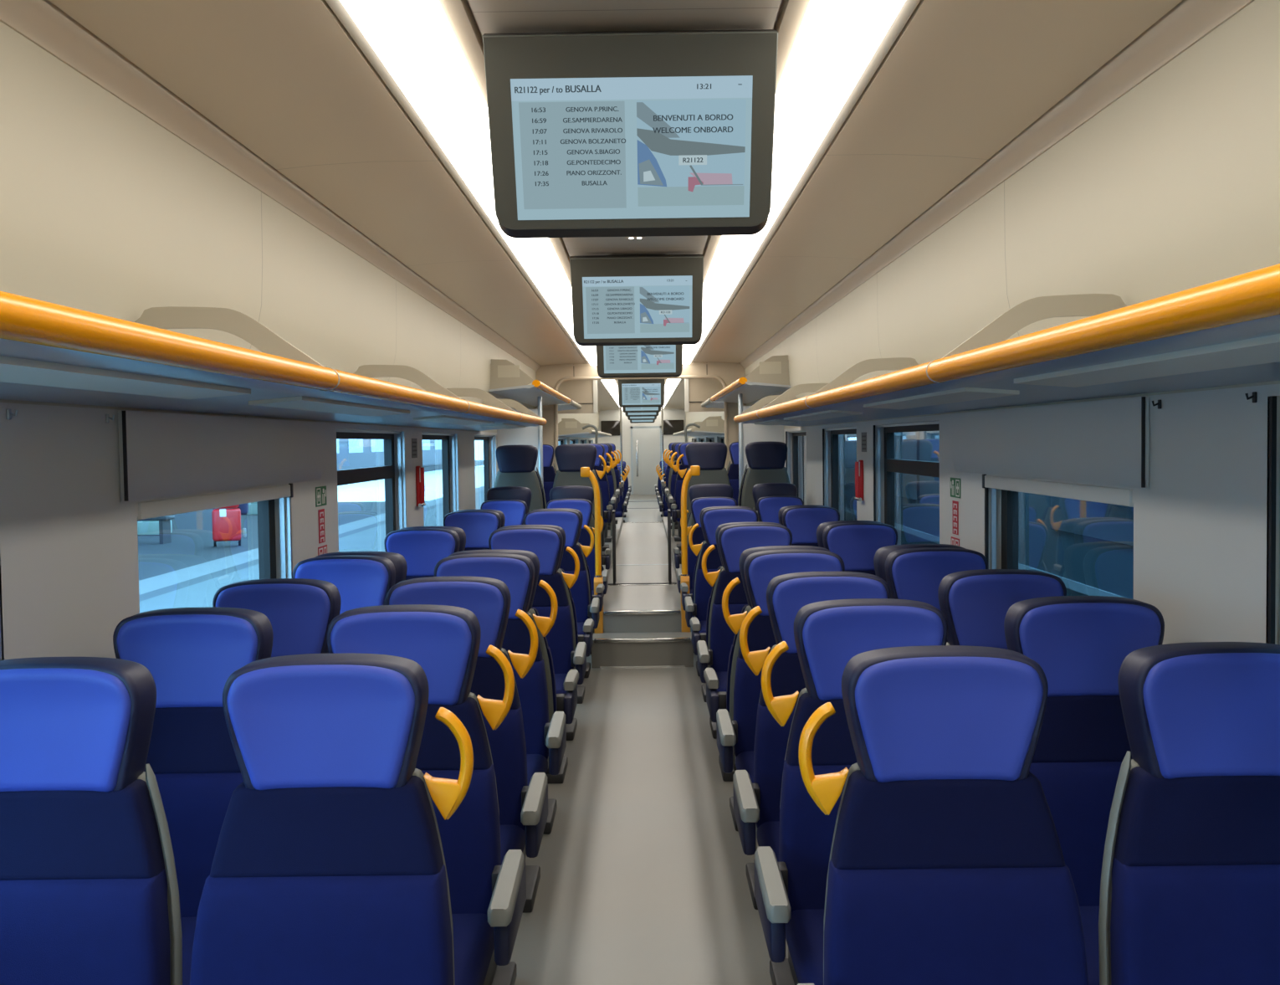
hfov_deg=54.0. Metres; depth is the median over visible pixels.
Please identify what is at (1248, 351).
shelf
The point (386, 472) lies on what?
window
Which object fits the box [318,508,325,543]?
sticker
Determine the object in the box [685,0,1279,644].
wall
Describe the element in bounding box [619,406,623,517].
pole
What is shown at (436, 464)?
window
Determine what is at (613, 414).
wall
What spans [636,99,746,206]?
picture
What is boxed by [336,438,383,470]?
train
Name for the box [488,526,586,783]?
seat
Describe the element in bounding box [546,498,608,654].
seat
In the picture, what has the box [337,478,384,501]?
ground
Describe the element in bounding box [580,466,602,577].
handrail
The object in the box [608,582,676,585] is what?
trim
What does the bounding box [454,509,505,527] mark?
seat
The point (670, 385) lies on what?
recessed light
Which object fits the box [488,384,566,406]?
shelf
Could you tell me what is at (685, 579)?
panel
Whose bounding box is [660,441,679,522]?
seat
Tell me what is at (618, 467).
seat
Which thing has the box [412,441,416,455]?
print
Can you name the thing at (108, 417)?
coat hook
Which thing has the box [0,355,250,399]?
lamp
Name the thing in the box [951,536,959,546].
sticker
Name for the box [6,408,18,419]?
coat hook
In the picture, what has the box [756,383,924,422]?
luggage rack
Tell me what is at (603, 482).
seat
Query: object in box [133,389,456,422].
shelf
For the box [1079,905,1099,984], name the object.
seat cushion
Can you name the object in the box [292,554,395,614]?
seat
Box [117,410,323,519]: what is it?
window blind
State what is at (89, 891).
seat
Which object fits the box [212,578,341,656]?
seat
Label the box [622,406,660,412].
screen
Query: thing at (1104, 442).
window blind
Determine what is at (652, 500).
trim
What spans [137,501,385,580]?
ground
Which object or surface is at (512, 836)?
seat cushion
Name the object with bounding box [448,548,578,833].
seat
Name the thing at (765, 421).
shelf
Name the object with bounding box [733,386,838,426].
luggage rack
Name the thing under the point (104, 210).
wall
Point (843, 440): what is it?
window
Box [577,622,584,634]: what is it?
seat cushion
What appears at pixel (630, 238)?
recessed light
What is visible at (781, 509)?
seat
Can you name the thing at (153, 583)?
platform edge line
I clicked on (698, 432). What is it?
shelf
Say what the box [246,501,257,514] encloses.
column
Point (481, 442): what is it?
window
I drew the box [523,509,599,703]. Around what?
seat
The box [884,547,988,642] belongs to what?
seat
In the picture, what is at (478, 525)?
seat
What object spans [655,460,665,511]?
seat
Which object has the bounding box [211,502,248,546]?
luggage trolley
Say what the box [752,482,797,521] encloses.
seat
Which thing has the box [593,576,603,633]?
panel
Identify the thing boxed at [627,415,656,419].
screen
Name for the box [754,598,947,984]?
seat
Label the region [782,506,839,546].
seat
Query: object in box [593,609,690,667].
trim
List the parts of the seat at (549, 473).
headrest panel, backrest, shoulder panel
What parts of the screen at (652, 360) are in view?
casing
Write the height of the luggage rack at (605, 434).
0.288 m
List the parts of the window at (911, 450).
pane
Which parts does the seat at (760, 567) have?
armrest, grab handle, backrest, shoulder panel, headrest panel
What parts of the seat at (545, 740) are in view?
headrest panel, shoulder panel, backrest, grab handle, armrest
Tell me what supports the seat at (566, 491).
on the floor
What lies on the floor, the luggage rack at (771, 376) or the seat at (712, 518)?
the seat at (712, 518)
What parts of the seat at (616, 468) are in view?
headrest panel, backrest, grab handle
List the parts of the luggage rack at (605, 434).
rail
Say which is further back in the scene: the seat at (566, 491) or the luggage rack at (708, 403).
the luggage rack at (708, 403)
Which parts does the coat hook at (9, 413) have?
plate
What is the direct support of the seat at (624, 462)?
on the floor
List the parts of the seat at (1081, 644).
backrest, shoulder panel, headrest panel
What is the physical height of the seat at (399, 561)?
1.159 m
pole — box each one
[582,424,612,536]
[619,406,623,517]
[660,406,664,517]
[671,423,700,536]
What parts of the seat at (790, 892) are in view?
armrest, grab handle, backrest, shoulder panel, headrest panel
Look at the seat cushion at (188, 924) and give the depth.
2.79 m
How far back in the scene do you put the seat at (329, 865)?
2.28 m
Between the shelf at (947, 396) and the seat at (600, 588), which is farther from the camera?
the seat at (600, 588)
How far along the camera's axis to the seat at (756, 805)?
3.72 m
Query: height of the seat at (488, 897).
1.159 m
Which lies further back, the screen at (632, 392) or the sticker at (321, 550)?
the screen at (632, 392)
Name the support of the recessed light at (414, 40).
in the ceiling
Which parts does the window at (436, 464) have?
pane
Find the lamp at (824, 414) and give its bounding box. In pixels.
[783,409,862,420]
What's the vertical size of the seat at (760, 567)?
1.159 m
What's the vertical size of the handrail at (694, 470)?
0.810 m
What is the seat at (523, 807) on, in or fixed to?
on the floor
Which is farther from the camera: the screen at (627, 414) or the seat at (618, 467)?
the screen at (627, 414)
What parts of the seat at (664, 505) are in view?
backrest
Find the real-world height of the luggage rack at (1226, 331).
0.272 m
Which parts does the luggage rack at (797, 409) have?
rail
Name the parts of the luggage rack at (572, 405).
rail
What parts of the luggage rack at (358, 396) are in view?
rail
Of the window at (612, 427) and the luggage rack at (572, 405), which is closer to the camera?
the luggage rack at (572, 405)
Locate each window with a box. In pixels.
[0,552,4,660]
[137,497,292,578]
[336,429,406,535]
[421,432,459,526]
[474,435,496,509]
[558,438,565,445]
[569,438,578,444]
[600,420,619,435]
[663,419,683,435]
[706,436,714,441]
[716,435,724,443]
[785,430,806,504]
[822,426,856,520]
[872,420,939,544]
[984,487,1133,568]
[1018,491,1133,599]
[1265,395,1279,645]
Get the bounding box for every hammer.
[415,465,425,506]
[854,460,863,501]
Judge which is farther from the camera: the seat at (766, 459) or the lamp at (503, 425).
the seat at (766, 459)
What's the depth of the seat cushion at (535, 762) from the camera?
4.39 m
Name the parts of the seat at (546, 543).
headrest panel, shoulder panel, backrest, grab handle, armrest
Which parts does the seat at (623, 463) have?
backrest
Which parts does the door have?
handle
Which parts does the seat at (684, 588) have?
armrest, backrest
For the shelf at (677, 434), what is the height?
0.058 m
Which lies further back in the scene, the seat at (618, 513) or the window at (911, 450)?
the seat at (618, 513)
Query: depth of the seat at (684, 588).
8.35 m
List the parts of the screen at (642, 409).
casing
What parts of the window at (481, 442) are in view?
pane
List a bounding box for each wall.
[0,20,599,660]
[496,396,543,487]
[597,408,688,494]
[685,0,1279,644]
[737,393,783,489]
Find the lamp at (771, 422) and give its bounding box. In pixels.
[754,419,798,424]
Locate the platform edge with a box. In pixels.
[139,523,385,613]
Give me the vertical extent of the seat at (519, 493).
1.159 m
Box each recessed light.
[339,0,596,365]
[601,379,622,409]
[624,236,645,239]
[663,378,680,407]
[682,0,906,363]
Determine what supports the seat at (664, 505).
on the floor
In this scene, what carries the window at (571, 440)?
in the wall at (104, 210)
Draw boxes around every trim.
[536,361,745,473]
[558,379,598,413]
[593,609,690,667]
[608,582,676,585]
[615,500,672,565]
[684,378,724,411]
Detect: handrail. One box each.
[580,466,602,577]
[680,465,700,575]
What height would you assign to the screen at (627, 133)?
0.468 m
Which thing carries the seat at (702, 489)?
on the floor
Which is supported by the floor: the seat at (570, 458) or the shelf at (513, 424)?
the seat at (570, 458)
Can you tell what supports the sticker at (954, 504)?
attached to the wall at (1173, 186)
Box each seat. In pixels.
[0,656,182,984]
[112,606,273,984]
[189,652,473,984]
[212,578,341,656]
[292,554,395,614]
[315,551,407,583]
[326,604,526,984]
[384,527,460,579]
[386,575,547,984]
[399,525,465,551]
[434,552,566,912]
[443,510,501,550]
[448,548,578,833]
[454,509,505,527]
[480,499,527,526]
[486,486,532,512]
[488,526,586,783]
[493,444,546,512]
[497,524,593,740]
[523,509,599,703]
[531,507,604,677]
[542,444,557,504]
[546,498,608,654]
[549,485,611,571]
[552,443,613,535]
[581,443,615,555]
[597,443,618,551]
[599,443,619,542]
[601,442,624,523]
[605,443,623,529]
[614,469,626,517]
[616,463,629,522]
[617,465,628,509]
[619,460,631,511]
[619,462,630,517]
[619,470,627,514]
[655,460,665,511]
[655,461,665,517]
[656,463,667,522]
[657,465,667,508]
[659,469,671,517]
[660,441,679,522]
[661,441,683,528]
[665,441,690,541]
[666,441,691,550]
[668,441,702,554]
[670,441,730,529]
[673,483,733,568]
[676,496,737,652]
[680,506,751,676]
[684,506,758,701]
[689,521,782,738]
[696,523,792,781]
[703,545,829,831]
[716,548,844,909]
[727,441,739,506]
[732,571,890,984]
[737,440,789,510]
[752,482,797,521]
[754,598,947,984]
[756,496,803,523]
[778,504,829,525]
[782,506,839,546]
[797,645,1089,984]
[816,520,883,547]
[822,522,897,574]
[873,543,965,582]
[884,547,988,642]
[937,568,1066,649]
[1003,595,1164,984]
[1098,641,1279,984]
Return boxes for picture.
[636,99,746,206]
[640,285,689,332]
[640,344,674,368]
[642,386,660,402]
[642,406,657,409]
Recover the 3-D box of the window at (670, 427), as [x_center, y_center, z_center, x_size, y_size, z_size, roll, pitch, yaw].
[1.008,-1.968,37.919,0.630,0.450,0.040,-1,2,0]
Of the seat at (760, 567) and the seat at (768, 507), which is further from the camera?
the seat at (768, 507)
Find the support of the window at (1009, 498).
in the wall at (1173, 186)
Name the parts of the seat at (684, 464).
armrest, grab handle, backrest, shoulder panel, headrest panel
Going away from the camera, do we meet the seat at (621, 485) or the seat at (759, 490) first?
the seat at (759, 490)
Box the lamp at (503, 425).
[481,422,526,429]
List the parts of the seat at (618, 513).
backrest, armrest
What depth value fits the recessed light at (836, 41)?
3.51 m
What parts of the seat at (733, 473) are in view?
shoulder panel, headrest panel, backrest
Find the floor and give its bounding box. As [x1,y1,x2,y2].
[510,494,788,984]
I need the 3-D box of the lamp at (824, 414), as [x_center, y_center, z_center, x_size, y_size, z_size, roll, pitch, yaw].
[1.024,-0.440,7.235,0.155,0.024,2.100,-1,2,0]
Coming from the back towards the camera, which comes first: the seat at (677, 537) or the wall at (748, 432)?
the seat at (677, 537)
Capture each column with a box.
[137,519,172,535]
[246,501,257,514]
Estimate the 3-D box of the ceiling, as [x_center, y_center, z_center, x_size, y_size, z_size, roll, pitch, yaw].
[0.010,-1.718,17.845,3.200,0.205,40.200,-1,2,0]
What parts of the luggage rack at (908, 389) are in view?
rail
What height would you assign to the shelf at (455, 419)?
0.058 m
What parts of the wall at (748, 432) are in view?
post, panel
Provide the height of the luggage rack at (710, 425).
0.288 m
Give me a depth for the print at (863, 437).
7.69 m
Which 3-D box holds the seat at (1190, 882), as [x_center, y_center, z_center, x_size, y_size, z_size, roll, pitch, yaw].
[1.079,0.872,2.096,0.483,1.159,0.664,-1,2,0]
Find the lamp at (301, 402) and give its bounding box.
[248,395,409,416]
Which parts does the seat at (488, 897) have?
headrest panel, shoulder panel, backrest, grab handle, armrest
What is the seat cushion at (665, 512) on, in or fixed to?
on the seat at (664, 505)
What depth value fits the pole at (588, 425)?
15.37 m
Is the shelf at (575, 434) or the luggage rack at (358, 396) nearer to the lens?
the luggage rack at (358, 396)
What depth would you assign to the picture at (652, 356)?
10.18 m
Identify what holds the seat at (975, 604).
on the floor
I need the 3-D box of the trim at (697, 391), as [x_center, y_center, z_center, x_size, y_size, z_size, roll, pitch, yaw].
[0.985,-1.464,18.423,0.660,0.555,0.100,-1,2,0]
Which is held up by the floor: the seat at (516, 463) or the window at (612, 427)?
the seat at (516, 463)
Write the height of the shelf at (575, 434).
0.058 m
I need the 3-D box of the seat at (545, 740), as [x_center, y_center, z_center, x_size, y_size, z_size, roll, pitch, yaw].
[-0.530,0.817,4.400,0.538,1.159,0.666,-1,2,0]
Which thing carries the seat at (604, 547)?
on the floor
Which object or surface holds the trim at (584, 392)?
attached to the wall at (104, 210)
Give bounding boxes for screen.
[482,29,778,238]
[569,254,703,346]
[595,344,682,378]
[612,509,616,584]
[617,378,664,407]
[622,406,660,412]
[624,412,658,416]
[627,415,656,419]
[629,419,655,423]
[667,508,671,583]
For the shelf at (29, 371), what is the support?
attached to the luggage rack at (50, 352)
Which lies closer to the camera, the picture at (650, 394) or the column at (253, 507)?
the picture at (650, 394)
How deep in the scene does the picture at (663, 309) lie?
6.73 m
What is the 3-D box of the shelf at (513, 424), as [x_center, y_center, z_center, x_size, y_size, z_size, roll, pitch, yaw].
[-1.121,-0.517,9.690,0.518,0.058,2.200,-1,2,0]
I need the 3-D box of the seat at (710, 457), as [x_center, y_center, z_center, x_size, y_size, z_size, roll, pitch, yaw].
[0.551,0.131,11.211,0.538,1.159,0.666,-1,2,0]
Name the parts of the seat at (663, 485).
armrest, grab handle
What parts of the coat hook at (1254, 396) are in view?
plate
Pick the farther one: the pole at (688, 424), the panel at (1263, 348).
the pole at (688, 424)
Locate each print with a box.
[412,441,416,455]
[861,435,865,449]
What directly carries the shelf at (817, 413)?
attached to the luggage rack at (797, 409)
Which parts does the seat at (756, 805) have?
armrest, grab handle, backrest, shoulder panel, headrest panel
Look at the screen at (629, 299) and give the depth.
6.71 m
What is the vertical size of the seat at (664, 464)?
1.159 m
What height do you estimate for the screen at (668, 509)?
0.640 m
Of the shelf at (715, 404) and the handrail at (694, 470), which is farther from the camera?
the shelf at (715, 404)
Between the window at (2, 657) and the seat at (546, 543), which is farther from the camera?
the seat at (546, 543)
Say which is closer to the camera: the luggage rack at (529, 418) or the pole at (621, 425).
the luggage rack at (529, 418)
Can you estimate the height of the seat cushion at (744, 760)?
0.087 m
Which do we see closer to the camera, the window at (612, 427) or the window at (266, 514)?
the window at (266, 514)
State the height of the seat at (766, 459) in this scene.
1.159 m
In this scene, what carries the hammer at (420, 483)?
attached to the wall at (104, 210)
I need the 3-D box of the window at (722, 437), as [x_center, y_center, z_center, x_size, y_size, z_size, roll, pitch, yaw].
[1.472,-0.537,21.746,0.107,0.880,2.508,-1,2,0]
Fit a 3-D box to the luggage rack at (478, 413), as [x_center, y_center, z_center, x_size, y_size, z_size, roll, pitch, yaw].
[-1.100,-0.528,7.298,0.576,0.272,2.580,-1,2,0]
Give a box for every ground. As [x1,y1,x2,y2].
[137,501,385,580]
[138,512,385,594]
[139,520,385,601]
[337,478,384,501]
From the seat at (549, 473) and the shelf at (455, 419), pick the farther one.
the seat at (549, 473)
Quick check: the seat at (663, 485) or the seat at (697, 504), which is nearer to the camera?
the seat at (697, 504)
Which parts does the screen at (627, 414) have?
casing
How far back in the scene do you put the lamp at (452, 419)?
6.84 m
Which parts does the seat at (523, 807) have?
headrest panel, shoulder panel, backrest, grab handle, armrest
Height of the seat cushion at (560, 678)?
0.087 m
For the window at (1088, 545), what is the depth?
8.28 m
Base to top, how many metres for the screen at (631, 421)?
0.468 m
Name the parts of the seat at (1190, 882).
edge trim, backrest, shoulder panel, headrest panel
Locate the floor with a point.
(642, 861)
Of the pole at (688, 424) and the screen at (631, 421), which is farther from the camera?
the screen at (631, 421)
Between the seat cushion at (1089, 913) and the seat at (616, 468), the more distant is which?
the seat at (616, 468)
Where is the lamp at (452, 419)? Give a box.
[412,414,494,425]
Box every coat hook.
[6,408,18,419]
[105,413,115,423]
[1152,399,1161,409]
[1244,391,1257,402]
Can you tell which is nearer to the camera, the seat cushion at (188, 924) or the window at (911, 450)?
the seat cushion at (188, 924)
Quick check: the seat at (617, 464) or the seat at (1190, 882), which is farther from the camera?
the seat at (617, 464)
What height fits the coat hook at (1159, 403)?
0.024 m
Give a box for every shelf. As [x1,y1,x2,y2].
[0,337,317,407]
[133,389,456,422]
[352,411,511,428]
[439,420,538,430]
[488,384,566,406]
[558,403,577,410]
[558,431,599,437]
[576,435,609,438]
[675,433,707,436]
[686,430,724,435]
[705,400,724,408]
[716,381,790,403]
[742,417,838,426]
[767,406,924,422]
[818,380,1132,414]
[947,314,1279,394]
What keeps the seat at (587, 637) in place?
on the floor
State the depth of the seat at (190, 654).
3.03 m
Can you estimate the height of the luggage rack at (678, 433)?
0.288 m
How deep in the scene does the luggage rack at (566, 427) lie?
20.40 m
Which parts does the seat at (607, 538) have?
headrest panel, shoulder panel, backrest, grab handle, armrest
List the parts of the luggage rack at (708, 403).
rail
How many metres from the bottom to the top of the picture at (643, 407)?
0.236 m
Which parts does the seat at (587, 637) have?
shoulder panel, backrest, armrest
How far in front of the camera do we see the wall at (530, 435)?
12.07 m
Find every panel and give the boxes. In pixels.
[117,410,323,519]
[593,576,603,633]
[680,575,690,632]
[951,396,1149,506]
[1013,333,1279,387]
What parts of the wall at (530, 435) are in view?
panel, post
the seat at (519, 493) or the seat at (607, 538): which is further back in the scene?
the seat at (607, 538)
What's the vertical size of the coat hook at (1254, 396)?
0.024 m
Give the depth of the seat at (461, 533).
6.41 m
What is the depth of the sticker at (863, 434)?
7.67 m
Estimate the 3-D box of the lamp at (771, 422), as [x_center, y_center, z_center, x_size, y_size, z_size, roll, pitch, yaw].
[1.030,-0.536,9.633,0.155,0.024,1.700,-1,2,0]
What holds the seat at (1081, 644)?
on the floor
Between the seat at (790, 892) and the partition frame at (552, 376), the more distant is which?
the partition frame at (552, 376)
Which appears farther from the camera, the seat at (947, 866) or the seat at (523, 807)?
the seat at (523, 807)
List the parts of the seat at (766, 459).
backrest, edge trim, shoulder panel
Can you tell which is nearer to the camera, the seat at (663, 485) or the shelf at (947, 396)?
the shelf at (947, 396)
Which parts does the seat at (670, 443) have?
grab handle, backrest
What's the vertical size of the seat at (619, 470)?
1.159 m
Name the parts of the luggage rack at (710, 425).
rail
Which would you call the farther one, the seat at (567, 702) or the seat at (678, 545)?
the seat at (678, 545)
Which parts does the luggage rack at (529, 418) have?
rail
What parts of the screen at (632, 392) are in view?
casing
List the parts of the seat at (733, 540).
armrest, grab handle, backrest, shoulder panel, headrest panel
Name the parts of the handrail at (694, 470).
post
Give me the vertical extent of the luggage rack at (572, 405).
0.288 m
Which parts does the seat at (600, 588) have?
backrest, armrest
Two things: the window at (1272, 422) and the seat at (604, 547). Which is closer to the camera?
the window at (1272, 422)
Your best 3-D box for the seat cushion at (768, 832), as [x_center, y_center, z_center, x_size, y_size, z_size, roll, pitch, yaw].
[0.572,1.004,3.459,0.464,0.087,0.475,-1,2,0]
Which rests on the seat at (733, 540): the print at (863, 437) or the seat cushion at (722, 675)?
the seat cushion at (722, 675)
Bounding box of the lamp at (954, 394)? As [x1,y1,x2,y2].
[863,387,1019,409]
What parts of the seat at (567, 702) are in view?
shoulder panel, backrest, armrest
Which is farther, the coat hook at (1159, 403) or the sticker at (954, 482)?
the sticker at (954, 482)
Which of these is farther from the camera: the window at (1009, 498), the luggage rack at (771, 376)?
the luggage rack at (771, 376)
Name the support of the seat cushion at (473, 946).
on the seat at (488, 897)
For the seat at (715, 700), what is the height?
1.159 m
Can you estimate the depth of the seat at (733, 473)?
12.97 m
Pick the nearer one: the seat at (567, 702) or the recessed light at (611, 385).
the seat at (567, 702)
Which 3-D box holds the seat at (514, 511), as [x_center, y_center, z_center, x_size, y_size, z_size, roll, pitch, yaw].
[-1.058,0.647,9.679,0.483,1.159,0.664,-1,2,0]
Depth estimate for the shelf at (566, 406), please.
17.01 m
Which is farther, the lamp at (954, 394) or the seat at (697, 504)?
the seat at (697, 504)
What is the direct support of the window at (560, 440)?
in the wall at (104, 210)
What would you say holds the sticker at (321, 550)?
attached to the wall at (104, 210)
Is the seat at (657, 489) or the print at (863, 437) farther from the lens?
the seat at (657, 489)
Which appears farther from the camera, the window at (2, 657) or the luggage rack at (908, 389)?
the luggage rack at (908, 389)
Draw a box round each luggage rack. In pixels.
[0,290,340,407]
[133,364,470,422]
[352,388,522,428]
[439,392,546,430]
[488,358,571,406]
[558,392,581,410]
[558,418,603,437]
[576,423,611,438]
[672,421,707,436]
[680,415,724,435]
[701,386,724,408]
[710,354,790,403]
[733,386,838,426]
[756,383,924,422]
[804,357,1132,414]
[926,263,1279,394]
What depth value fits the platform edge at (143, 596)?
15.74 m
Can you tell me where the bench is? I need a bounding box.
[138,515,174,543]
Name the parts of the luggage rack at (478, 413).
rail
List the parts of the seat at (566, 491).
armrest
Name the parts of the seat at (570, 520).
headrest panel, shoulder panel, backrest, grab handle, armrest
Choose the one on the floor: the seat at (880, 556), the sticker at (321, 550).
the seat at (880, 556)
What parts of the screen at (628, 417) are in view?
casing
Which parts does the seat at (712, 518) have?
armrest, grab handle, backrest, shoulder panel, headrest panel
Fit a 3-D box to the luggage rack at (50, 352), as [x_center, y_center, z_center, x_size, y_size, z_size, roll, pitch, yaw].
[-1.116,-0.298,1.617,0.576,0.272,3.650,-1,2,0]
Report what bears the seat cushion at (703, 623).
on the seat at (712, 518)
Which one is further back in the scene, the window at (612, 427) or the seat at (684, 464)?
the window at (612, 427)
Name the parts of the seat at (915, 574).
headrest panel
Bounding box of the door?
[630,425,661,494]
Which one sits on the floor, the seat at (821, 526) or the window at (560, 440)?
the seat at (821, 526)
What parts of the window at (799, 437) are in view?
pane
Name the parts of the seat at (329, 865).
headrest panel, backrest, shoulder panel, grab handle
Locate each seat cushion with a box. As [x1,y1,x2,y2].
[180,916,196,984]
[451,912,494,984]
[499,824,525,864]
[526,753,547,785]
[554,673,567,693]
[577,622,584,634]
[614,511,622,517]
[663,510,671,517]
[698,620,706,632]
[716,670,727,691]
[735,751,753,783]
[756,820,779,861]
[785,908,824,984]
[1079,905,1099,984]
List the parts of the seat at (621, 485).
grab handle, armrest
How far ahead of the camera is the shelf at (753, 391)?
12.13 m
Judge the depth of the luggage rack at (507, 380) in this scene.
10.99 m
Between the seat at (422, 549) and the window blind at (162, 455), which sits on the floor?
the seat at (422, 549)
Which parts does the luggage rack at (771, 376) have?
rail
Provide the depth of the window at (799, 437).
11.61 m
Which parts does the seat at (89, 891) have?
headrest panel, shoulder panel, backrest, edge trim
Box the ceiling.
[0,0,1254,412]
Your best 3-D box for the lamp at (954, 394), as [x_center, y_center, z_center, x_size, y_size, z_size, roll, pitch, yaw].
[1.016,-0.327,4.448,0.155,0.024,1.680,-1,2,0]
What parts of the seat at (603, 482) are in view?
headrest panel, shoulder panel, backrest, grab handle, armrest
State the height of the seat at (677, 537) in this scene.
1.159 m
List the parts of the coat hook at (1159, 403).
plate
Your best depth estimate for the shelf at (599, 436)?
28.72 m
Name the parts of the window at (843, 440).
pane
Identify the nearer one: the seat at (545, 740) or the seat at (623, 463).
the seat at (545, 740)
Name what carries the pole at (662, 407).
on the floor
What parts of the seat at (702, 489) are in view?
armrest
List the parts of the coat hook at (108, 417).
plate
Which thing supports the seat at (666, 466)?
on the floor
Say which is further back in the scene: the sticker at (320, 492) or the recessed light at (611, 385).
the recessed light at (611, 385)
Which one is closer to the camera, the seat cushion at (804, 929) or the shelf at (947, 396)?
the seat cushion at (804, 929)
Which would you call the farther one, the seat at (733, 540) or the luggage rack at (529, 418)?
the luggage rack at (529, 418)
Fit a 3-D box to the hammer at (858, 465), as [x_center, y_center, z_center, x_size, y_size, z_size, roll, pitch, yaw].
[1.352,-0.074,7.750,0.049,0.252,0.140,-1,2,0]
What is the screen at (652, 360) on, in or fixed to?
hanging from the ceiling
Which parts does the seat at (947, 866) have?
grab handle, shoulder panel, headrest panel, backrest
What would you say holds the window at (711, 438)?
in the wall at (1173, 186)
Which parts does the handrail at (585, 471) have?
post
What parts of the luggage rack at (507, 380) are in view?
rail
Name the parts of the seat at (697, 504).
armrest, grab handle, backrest, shoulder panel, headrest panel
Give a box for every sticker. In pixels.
[315,485,326,506]
[317,544,327,555]
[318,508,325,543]
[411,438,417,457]
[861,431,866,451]
[950,477,960,498]
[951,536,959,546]
[952,500,958,534]
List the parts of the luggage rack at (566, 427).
rail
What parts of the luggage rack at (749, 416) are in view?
rail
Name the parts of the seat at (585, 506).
headrest panel, shoulder panel, backrest, grab handle, armrest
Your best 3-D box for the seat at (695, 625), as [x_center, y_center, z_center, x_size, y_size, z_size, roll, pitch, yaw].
[0.544,0.722,6.721,0.538,1.159,0.666,-1,2,0]
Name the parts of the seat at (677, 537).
armrest, grab handle, backrest, shoulder panel, headrest panel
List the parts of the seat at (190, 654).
headrest panel, shoulder panel, backrest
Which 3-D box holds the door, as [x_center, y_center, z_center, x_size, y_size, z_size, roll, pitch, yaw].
[0.197,-0.971,37.949,0.940,2.064,0.075,-1,2,0]

